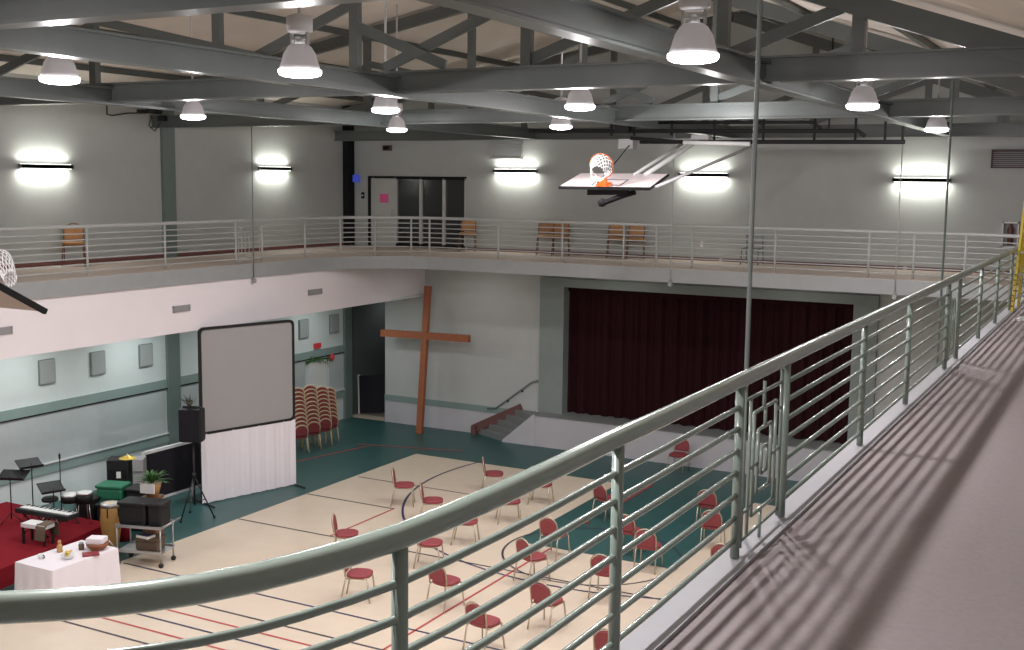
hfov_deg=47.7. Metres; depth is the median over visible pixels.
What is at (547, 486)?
banquet chair
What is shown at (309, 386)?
banquet chair
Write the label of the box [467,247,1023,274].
baseboard
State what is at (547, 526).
banquet chair
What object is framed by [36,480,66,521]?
music stand
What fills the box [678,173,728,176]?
wall light
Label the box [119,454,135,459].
pile
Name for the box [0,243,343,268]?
baseboard
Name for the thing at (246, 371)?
projection screen
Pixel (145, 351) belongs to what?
acoustic panel
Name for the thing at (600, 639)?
banquet chair
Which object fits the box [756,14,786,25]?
roof purlin
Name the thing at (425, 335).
wooden cross
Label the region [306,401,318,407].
banquet chair
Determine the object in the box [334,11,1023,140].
roof truss
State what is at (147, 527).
shelf
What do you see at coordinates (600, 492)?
banquet chair
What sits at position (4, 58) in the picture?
beam
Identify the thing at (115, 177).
wall
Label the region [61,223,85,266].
wooden chair
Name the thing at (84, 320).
fascia
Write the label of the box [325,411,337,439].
banquet chair
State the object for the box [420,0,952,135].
tie beam
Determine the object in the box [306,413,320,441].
banquet chair
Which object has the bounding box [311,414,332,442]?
banquet chair
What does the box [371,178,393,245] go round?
door
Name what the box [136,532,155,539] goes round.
paper stack
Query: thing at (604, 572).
banquet chair
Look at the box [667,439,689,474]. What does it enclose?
banquet chair
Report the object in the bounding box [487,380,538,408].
handrail
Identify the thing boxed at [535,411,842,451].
floor
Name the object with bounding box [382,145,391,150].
wall box
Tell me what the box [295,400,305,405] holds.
banquet chair
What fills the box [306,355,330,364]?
garland
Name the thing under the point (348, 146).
pillar corner
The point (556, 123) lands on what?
lamp
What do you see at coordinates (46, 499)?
stool
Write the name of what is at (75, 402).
trim
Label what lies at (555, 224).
wooden chair
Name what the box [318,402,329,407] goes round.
banquet chair
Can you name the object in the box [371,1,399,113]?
lamp
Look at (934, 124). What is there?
lamp
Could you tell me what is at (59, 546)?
figurine
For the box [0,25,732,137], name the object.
tie beam
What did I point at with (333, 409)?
banquet chair
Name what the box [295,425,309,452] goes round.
banquet chair
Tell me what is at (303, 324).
acoustic panel
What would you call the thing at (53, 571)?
tablecloth
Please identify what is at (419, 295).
ceiling
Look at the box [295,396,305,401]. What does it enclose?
banquet chair
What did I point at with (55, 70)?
lamp
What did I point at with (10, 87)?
tie beam
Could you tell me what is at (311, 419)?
banquet chair
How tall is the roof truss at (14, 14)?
3.298 m
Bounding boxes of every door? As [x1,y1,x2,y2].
[308,360,326,387]
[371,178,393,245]
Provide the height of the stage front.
0.930 m
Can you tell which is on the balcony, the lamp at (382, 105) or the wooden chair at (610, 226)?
the wooden chair at (610, 226)
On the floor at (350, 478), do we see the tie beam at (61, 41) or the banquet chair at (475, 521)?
the banquet chair at (475, 521)
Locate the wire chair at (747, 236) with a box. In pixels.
[740,235,763,264]
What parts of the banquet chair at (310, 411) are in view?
backrest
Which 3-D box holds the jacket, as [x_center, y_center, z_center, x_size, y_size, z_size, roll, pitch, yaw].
[-9.494,4.187,23.619,0.260,0.325,0.436,3,8,20]
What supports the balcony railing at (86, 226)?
on the floor at (919, 544)
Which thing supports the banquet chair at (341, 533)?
on the floor at (350, 478)
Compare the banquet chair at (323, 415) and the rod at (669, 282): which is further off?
the banquet chair at (323, 415)
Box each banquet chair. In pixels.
[293,412,306,419]
[295,387,304,394]
[295,391,304,397]
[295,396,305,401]
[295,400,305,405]
[295,404,305,409]
[295,408,306,414]
[295,416,308,443]
[295,421,308,445]
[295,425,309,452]
[299,417,321,445]
[300,421,321,450]
[303,384,316,390]
[305,388,316,394]
[305,393,317,398]
[305,397,317,402]
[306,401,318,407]
[306,405,318,411]
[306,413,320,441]
[307,409,320,436]
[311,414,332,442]
[311,418,332,446]
[317,386,328,392]
[317,390,328,395]
[317,406,331,434]
[317,410,331,438]
[318,394,329,400]
[318,398,329,403]
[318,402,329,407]
[324,407,338,435]
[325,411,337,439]
[325,415,339,443]
[327,387,335,393]
[329,395,336,401]
[332,513,358,541]
[340,567,374,603]
[390,467,414,506]
[413,538,443,568]
[419,482,442,513]
[426,562,464,613]
[450,518,479,544]
[462,601,504,649]
[481,457,502,488]
[495,499,521,524]
[513,538,549,580]
[527,466,553,504]
[527,581,566,628]
[538,516,569,560]
[588,554,621,599]
[592,485,610,523]
[593,628,607,649]
[623,514,643,557]
[633,529,662,574]
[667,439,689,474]
[696,489,719,520]
[700,510,724,543]
[710,543,724,556]
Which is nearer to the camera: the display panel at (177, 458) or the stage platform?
the stage platform
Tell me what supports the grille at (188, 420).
attached to the loudspeaker
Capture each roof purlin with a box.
[227,11,517,65]
[602,0,680,24]
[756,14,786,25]
[770,0,875,50]
[892,27,994,89]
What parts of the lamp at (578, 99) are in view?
stem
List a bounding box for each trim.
[0,345,343,422]
[0,389,344,485]
[368,176,466,245]
[538,277,879,439]
[620,286,1023,649]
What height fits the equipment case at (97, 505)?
0.720 m
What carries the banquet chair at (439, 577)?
on the floor at (350, 478)
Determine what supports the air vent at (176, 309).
in the fascia
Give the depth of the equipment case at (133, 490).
25.86 m
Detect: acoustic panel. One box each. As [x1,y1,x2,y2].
[38,358,55,384]
[89,350,105,375]
[138,343,152,367]
[298,319,308,338]
[329,314,338,333]
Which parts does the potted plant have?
pot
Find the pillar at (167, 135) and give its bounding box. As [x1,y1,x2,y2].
[159,110,180,444]
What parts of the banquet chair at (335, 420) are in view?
backrest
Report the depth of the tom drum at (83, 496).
25.03 m
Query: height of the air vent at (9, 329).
0.150 m
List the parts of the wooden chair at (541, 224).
backrest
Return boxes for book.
[82,551,99,556]
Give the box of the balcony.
[0,245,1023,285]
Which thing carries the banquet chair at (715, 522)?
on the floor at (350, 478)
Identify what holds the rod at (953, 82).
hanging from the roof truss at (985, 52)
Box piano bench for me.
[21,519,54,546]
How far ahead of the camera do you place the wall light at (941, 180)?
29.12 m
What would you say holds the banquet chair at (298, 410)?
on the banquet chair at (299, 414)
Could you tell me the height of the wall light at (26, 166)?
0.112 m
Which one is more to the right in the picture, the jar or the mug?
the jar
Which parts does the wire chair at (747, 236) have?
leg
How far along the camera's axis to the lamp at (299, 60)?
11.73 m
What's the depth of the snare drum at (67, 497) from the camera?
25.02 m
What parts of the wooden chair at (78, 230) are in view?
seat, backrest, frame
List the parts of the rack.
label plate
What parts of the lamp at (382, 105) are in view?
stem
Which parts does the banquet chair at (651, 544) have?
backrest, frame, seat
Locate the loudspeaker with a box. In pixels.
[178,405,204,442]
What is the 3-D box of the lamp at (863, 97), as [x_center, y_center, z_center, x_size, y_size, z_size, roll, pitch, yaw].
[4.860,-3.682,15.927,0.444,1.438,0.444,5,8,28]
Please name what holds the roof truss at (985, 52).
attached to the wall at (115, 177)
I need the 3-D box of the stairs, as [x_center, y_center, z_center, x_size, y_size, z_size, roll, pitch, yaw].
[-0.272,2.967,35.518,2.488,1.116,0.600,5,8,28]
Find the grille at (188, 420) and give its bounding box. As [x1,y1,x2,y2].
[179,411,198,441]
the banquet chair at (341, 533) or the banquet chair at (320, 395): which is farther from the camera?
the banquet chair at (320, 395)
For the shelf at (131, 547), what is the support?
attached to the utility cart
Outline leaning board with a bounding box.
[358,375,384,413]
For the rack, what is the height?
1.360 m
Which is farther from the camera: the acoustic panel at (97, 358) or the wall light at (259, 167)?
the wall light at (259, 167)
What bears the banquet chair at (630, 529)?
on the floor at (350, 478)
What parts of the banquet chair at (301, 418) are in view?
backrest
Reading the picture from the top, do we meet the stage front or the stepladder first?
the stepladder
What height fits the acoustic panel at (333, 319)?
0.600 m
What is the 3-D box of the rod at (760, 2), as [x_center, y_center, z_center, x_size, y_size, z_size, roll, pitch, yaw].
[1.422,-0.176,6.935,0.090,3.760,0.090,5,8,28]
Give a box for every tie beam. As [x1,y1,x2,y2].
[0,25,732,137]
[0,76,535,138]
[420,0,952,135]
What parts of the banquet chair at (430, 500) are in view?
backrest, seat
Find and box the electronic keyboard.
[15,504,79,520]
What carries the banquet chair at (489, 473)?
on the floor at (350, 478)
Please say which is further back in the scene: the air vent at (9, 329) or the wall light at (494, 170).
the wall light at (494, 170)
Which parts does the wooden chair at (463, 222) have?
seat, backrest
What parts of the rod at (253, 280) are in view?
rod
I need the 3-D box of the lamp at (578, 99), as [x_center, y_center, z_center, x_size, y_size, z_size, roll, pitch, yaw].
[1.004,-4.474,16.680,0.444,2.730,0.444,5,8,28]
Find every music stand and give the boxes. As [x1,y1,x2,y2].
[0,469,29,524]
[15,457,43,518]
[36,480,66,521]
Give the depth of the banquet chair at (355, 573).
21.73 m
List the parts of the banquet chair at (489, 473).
seat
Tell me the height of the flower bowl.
0.165 m
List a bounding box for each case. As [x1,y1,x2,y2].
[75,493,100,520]
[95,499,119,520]
[117,496,155,525]
[124,483,160,531]
[132,456,146,483]
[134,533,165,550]
[146,498,171,526]
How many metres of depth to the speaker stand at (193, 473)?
26.91 m
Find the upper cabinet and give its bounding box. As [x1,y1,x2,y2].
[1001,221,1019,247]
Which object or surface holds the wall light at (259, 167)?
attached to the wall at (115, 177)
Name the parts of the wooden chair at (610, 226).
seat, backrest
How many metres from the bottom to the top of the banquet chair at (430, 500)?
0.926 m
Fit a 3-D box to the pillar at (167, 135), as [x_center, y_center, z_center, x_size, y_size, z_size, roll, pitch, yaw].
[-9.130,-2.175,30.895,0.090,12.250,0.440,5,8,28]
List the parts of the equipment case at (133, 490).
lid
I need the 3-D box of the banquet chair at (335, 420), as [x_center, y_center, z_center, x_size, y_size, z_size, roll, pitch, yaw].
[-5.540,3.100,35.018,0.486,0.849,0.572,-4,8,-31]
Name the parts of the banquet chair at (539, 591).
backrest, frame, seat, leg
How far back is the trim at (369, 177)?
37.36 m
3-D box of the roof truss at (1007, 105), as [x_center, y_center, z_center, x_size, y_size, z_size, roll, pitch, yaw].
[0.379,-6.004,24.745,22.121,3.298,0.240,5,8,28]
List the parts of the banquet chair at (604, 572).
leg, frame, backrest, seat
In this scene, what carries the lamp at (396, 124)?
hanging from the ceiling at (497, 40)
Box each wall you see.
[0,73,342,505]
[352,302,384,414]
[354,19,1023,417]
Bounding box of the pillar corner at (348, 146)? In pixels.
[342,105,354,418]
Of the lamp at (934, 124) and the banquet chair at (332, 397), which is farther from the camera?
the banquet chair at (332, 397)
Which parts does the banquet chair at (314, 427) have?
backrest, frame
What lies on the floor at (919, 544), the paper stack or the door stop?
the door stop
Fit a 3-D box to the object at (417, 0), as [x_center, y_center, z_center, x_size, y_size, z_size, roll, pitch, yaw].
[-5.431,-6.209,18.215,0.080,0.140,33.900,5,8,28]
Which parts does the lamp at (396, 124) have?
stem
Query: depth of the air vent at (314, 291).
31.41 m
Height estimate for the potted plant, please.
0.571 m
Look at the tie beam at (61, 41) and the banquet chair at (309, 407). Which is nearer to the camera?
the tie beam at (61, 41)
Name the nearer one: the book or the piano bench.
the book
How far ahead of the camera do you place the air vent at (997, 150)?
28.23 m
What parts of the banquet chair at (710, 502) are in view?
backrest, frame, seat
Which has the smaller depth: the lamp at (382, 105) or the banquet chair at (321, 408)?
the lamp at (382, 105)
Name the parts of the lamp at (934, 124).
stem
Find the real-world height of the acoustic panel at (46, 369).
0.600 m
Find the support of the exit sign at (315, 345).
attached to the wall at (115, 177)
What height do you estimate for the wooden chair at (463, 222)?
1.027 m
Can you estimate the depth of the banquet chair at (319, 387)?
34.35 m
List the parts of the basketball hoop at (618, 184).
mast arm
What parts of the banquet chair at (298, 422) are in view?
backrest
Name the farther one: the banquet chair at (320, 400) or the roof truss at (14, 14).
the banquet chair at (320, 400)
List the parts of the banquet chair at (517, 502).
seat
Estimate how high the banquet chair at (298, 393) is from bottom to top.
0.849 m
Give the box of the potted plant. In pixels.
[133,470,173,496]
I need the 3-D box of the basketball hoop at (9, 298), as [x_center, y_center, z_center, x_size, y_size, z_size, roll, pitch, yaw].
[-8.582,-1.815,18.102,1.318,3.466,2.288,5,8,28]
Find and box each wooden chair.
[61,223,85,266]
[458,217,476,251]
[536,223,553,254]
[551,223,569,255]
[606,225,624,258]
[625,222,644,258]
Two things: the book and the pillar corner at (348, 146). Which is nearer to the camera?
the book
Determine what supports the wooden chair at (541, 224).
on the balcony
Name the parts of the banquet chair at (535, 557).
backrest, frame, seat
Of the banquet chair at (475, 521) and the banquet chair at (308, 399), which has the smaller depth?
the banquet chair at (475, 521)
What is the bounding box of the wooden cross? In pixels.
[380,286,470,433]
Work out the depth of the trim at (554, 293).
33.65 m
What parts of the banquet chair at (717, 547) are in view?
backrest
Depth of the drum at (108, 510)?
24.38 m
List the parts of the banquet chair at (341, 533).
backrest, frame, seat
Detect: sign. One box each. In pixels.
[313,343,320,348]
[353,175,359,181]
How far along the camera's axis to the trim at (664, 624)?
7.19 m
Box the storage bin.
[95,480,130,499]
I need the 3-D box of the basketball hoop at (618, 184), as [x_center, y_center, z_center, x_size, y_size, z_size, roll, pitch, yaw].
[3.052,-3.259,24.613,3.302,1.486,3.088,5,8,28]
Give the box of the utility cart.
[104,517,180,567]
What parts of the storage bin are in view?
lid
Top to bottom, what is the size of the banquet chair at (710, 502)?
0.926 m
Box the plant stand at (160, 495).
[141,494,163,533]
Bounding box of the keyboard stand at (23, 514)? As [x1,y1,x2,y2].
[23,514,50,537]
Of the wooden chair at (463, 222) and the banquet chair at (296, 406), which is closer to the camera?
the banquet chair at (296, 406)
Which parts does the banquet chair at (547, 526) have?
backrest, frame, leg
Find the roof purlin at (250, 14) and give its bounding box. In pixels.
[227,11,517,65]
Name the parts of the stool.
seat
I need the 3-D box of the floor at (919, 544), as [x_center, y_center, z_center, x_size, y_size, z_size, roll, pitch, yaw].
[-2.802,0.120,17.525,24.150,0.346,33.900,5,8,28]
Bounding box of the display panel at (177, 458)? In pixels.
[141,442,200,497]
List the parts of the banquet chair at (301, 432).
backrest, frame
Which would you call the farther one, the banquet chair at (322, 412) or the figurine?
the banquet chair at (322, 412)
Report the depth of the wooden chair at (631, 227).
32.80 m
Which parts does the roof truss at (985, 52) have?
web post, web post, web post, web post, web post, web post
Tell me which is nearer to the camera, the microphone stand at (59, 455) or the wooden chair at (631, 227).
the microphone stand at (59, 455)
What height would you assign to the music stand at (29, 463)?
1.286 m
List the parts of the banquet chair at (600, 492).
backrest, seat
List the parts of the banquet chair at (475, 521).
seat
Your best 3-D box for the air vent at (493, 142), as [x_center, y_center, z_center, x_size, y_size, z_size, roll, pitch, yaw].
[-0.167,-5.263,34.833,1.100,0.520,0.060,5,8,28]
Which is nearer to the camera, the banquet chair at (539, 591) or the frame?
the banquet chair at (539, 591)
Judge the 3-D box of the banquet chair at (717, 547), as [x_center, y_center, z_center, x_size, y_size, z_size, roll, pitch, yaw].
[4.200,4.689,22.858,0.499,0.926,0.586,5,8,28]
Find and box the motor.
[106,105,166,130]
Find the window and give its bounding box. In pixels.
[394,178,465,249]
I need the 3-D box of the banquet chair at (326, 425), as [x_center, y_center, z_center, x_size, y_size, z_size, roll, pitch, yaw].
[-5.671,3.155,34.569,0.486,0.849,0.572,-4,8,-31]
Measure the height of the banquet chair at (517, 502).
0.926 m
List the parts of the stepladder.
leg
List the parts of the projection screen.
frame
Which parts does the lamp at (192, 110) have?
stem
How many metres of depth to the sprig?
26.73 m
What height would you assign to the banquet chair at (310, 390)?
0.849 m
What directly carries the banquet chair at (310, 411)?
on the banquet chair at (311, 414)
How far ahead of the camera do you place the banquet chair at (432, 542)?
23.62 m
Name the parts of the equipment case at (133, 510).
lid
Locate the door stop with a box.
[1013,316,1023,320]
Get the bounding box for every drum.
[60,492,78,522]
[76,490,92,523]
[99,500,120,548]
[119,528,131,541]
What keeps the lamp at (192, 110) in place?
hanging from the ceiling at (497, 40)
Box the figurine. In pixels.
[56,540,62,552]
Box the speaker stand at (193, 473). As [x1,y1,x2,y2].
[179,443,215,522]
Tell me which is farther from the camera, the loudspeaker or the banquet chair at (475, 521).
the loudspeaker
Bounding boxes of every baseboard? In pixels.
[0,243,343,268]
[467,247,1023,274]
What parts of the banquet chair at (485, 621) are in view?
leg, backrest, frame, seat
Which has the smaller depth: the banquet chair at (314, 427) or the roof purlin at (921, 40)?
the roof purlin at (921, 40)
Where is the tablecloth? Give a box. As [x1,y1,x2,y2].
[14,540,120,589]
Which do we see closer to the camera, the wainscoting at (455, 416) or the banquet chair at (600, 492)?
the banquet chair at (600, 492)
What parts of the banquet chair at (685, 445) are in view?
seat, backrest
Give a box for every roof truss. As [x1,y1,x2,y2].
[0,0,386,29]
[0,0,1023,105]
[150,0,1023,127]
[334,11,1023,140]
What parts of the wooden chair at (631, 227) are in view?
seat, backrest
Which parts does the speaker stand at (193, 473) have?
leg, leg, leg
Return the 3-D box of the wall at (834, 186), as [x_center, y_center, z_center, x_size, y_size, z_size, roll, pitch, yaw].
[5.226,-2.196,32.456,24.450,12.250,0.300,5,8,28]
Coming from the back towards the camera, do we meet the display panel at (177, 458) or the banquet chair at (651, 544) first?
the display panel at (177, 458)
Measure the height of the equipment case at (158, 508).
0.480 m
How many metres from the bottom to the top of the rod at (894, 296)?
3.790 m
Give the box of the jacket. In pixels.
[34,520,59,541]
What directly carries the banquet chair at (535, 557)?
on the floor at (350, 478)
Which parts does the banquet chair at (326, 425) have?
backrest, frame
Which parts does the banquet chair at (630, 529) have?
backrest, frame, seat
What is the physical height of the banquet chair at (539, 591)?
0.926 m
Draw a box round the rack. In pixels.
[106,456,132,485]
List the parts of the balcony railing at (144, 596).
post, post, post, infill panel, post, post, post, post, infill panel, post, post, post, post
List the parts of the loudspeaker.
handle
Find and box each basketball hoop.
[0,249,47,313]
[558,140,751,206]
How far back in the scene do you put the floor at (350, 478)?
25.40 m
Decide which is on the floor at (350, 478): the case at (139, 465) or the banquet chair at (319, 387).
the case at (139, 465)
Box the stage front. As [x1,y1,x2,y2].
[535,416,832,480]
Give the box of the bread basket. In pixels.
[85,535,108,550]
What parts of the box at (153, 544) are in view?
lid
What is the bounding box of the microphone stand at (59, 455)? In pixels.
[57,453,62,520]
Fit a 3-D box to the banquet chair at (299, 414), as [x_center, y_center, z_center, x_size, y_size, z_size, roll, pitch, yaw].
[-6.240,2.910,33.614,0.486,0.849,0.572,-4,8,-31]
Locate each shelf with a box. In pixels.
[115,519,173,530]
[118,541,174,554]
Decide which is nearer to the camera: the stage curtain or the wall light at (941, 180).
the wall light at (941, 180)
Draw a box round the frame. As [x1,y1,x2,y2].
[529,37,904,148]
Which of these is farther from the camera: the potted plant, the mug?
the potted plant
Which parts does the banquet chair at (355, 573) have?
leg, seat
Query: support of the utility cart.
on the floor at (350, 478)
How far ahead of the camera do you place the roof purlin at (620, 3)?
29.60 m
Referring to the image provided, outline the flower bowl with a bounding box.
[61,550,74,559]
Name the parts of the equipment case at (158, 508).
lid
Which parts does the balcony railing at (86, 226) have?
post, post, post, infill panel, post, post, post, post, post, post, post, handrail, post, post, post, post, post, post, post, post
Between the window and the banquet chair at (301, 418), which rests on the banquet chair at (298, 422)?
the banquet chair at (301, 418)
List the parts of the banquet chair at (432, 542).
leg, seat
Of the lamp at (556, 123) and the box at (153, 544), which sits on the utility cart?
the box at (153, 544)
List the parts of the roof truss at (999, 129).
web post, web post, web post, web post, web post, web post, web post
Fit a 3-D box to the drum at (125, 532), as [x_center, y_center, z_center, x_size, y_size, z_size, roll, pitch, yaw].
[-8.465,4.299,25.235,0.458,0.818,0.420,5,8,28]
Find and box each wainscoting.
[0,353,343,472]
[385,394,507,432]
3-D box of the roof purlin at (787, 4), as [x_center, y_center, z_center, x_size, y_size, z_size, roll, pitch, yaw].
[1.505,-5.059,14.561,0.080,0.140,33.900,5,8,28]
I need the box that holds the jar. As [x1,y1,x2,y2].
[78,542,83,549]
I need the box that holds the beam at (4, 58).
[0,54,374,101]
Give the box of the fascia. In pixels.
[0,269,424,359]
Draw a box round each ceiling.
[0,0,1023,106]
[360,294,423,305]
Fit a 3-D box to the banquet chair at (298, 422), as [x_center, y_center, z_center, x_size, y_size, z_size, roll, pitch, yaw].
[-6.213,3.149,33.605,0.486,0.849,0.572,-4,8,-31]
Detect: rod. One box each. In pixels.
[251,127,255,282]
[668,133,674,285]
[742,0,762,535]
[892,144,902,298]
[936,81,954,364]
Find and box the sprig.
[180,395,196,405]
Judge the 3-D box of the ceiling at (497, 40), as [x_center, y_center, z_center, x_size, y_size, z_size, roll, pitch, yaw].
[-2.741,-4.922,16.897,24.750,4.043,34.500,5,8,28]
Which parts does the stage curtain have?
curtain panel, curtain panel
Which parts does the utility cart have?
post, post, push handle, post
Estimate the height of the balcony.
0.014 m
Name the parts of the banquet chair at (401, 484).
backrest, seat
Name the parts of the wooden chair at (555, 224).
seat, backrest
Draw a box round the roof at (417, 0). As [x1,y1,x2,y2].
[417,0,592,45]
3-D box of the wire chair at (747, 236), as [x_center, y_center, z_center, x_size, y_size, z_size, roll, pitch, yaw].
[6.434,-2.021,30.969,0.509,0.802,0.534,5,8,28]
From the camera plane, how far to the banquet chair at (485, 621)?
19.38 m
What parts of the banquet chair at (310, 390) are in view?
backrest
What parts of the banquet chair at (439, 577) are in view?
backrest, frame, seat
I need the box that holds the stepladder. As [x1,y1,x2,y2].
[1010,203,1023,311]
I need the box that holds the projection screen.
[190,320,305,507]
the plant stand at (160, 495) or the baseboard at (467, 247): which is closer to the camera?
the plant stand at (160, 495)
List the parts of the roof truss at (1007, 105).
web post, web post, web post, web post, web post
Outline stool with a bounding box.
[41,495,58,523]
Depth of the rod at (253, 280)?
28.92 m
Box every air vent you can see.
[0,326,12,334]
[172,304,190,312]
[308,288,321,295]
[490,141,522,158]
[991,149,1023,167]
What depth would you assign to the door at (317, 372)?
36.91 m
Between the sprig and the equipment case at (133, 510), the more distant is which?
the sprig
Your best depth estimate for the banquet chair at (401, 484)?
28.07 m
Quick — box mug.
[38,553,44,558]
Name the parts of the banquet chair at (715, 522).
frame, backrest, seat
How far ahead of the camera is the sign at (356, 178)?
37.47 m
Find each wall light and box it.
[18,163,73,168]
[258,166,291,170]
[493,169,537,172]
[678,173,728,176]
[892,178,950,182]
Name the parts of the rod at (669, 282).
rod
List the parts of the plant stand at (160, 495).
lid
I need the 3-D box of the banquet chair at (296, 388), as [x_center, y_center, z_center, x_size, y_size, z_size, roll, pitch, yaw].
[-6.319,2.192,33.641,0.486,0.849,0.572,-4,8,-31]
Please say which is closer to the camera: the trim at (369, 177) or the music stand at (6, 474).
the music stand at (6, 474)
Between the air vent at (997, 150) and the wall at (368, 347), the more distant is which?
the wall at (368, 347)
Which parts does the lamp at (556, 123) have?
stem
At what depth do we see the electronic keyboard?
23.99 m
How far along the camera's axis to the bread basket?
22.17 m
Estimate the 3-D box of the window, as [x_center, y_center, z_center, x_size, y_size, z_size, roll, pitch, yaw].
[-2.545,-3.532,36.486,2.690,2.220,0.160,5,8,28]
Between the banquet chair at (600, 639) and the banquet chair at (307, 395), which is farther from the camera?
the banquet chair at (307, 395)
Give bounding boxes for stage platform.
[0,502,101,589]
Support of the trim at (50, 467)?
attached to the wall at (115, 177)
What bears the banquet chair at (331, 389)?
on the banquet chair
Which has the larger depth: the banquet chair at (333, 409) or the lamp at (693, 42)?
the banquet chair at (333, 409)
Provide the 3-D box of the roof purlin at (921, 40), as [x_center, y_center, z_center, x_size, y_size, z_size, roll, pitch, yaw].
[3.692,-4.042,13.487,0.080,0.140,33.900,5,8,28]
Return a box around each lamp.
[39,56,80,84]
[180,15,205,119]
[278,7,321,77]
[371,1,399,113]
[387,4,406,131]
[550,38,571,129]
[565,44,594,110]
[667,0,718,63]
[846,20,878,110]
[924,79,948,132]
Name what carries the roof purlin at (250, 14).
attached to the ceiling at (497, 40)
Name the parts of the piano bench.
leg, leg, seat, leg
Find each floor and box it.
[0,413,798,649]
[5,256,1023,649]
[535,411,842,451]
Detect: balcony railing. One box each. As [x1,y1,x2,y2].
[0,216,1018,281]
[0,246,1023,649]
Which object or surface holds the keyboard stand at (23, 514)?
on the stage platform
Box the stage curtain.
[567,287,853,443]
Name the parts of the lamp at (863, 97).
stem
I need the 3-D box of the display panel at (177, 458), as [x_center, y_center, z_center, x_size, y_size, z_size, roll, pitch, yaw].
[-8.146,3.587,28.586,0.600,1.410,2.500,5,8,29]
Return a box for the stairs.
[471,404,539,445]

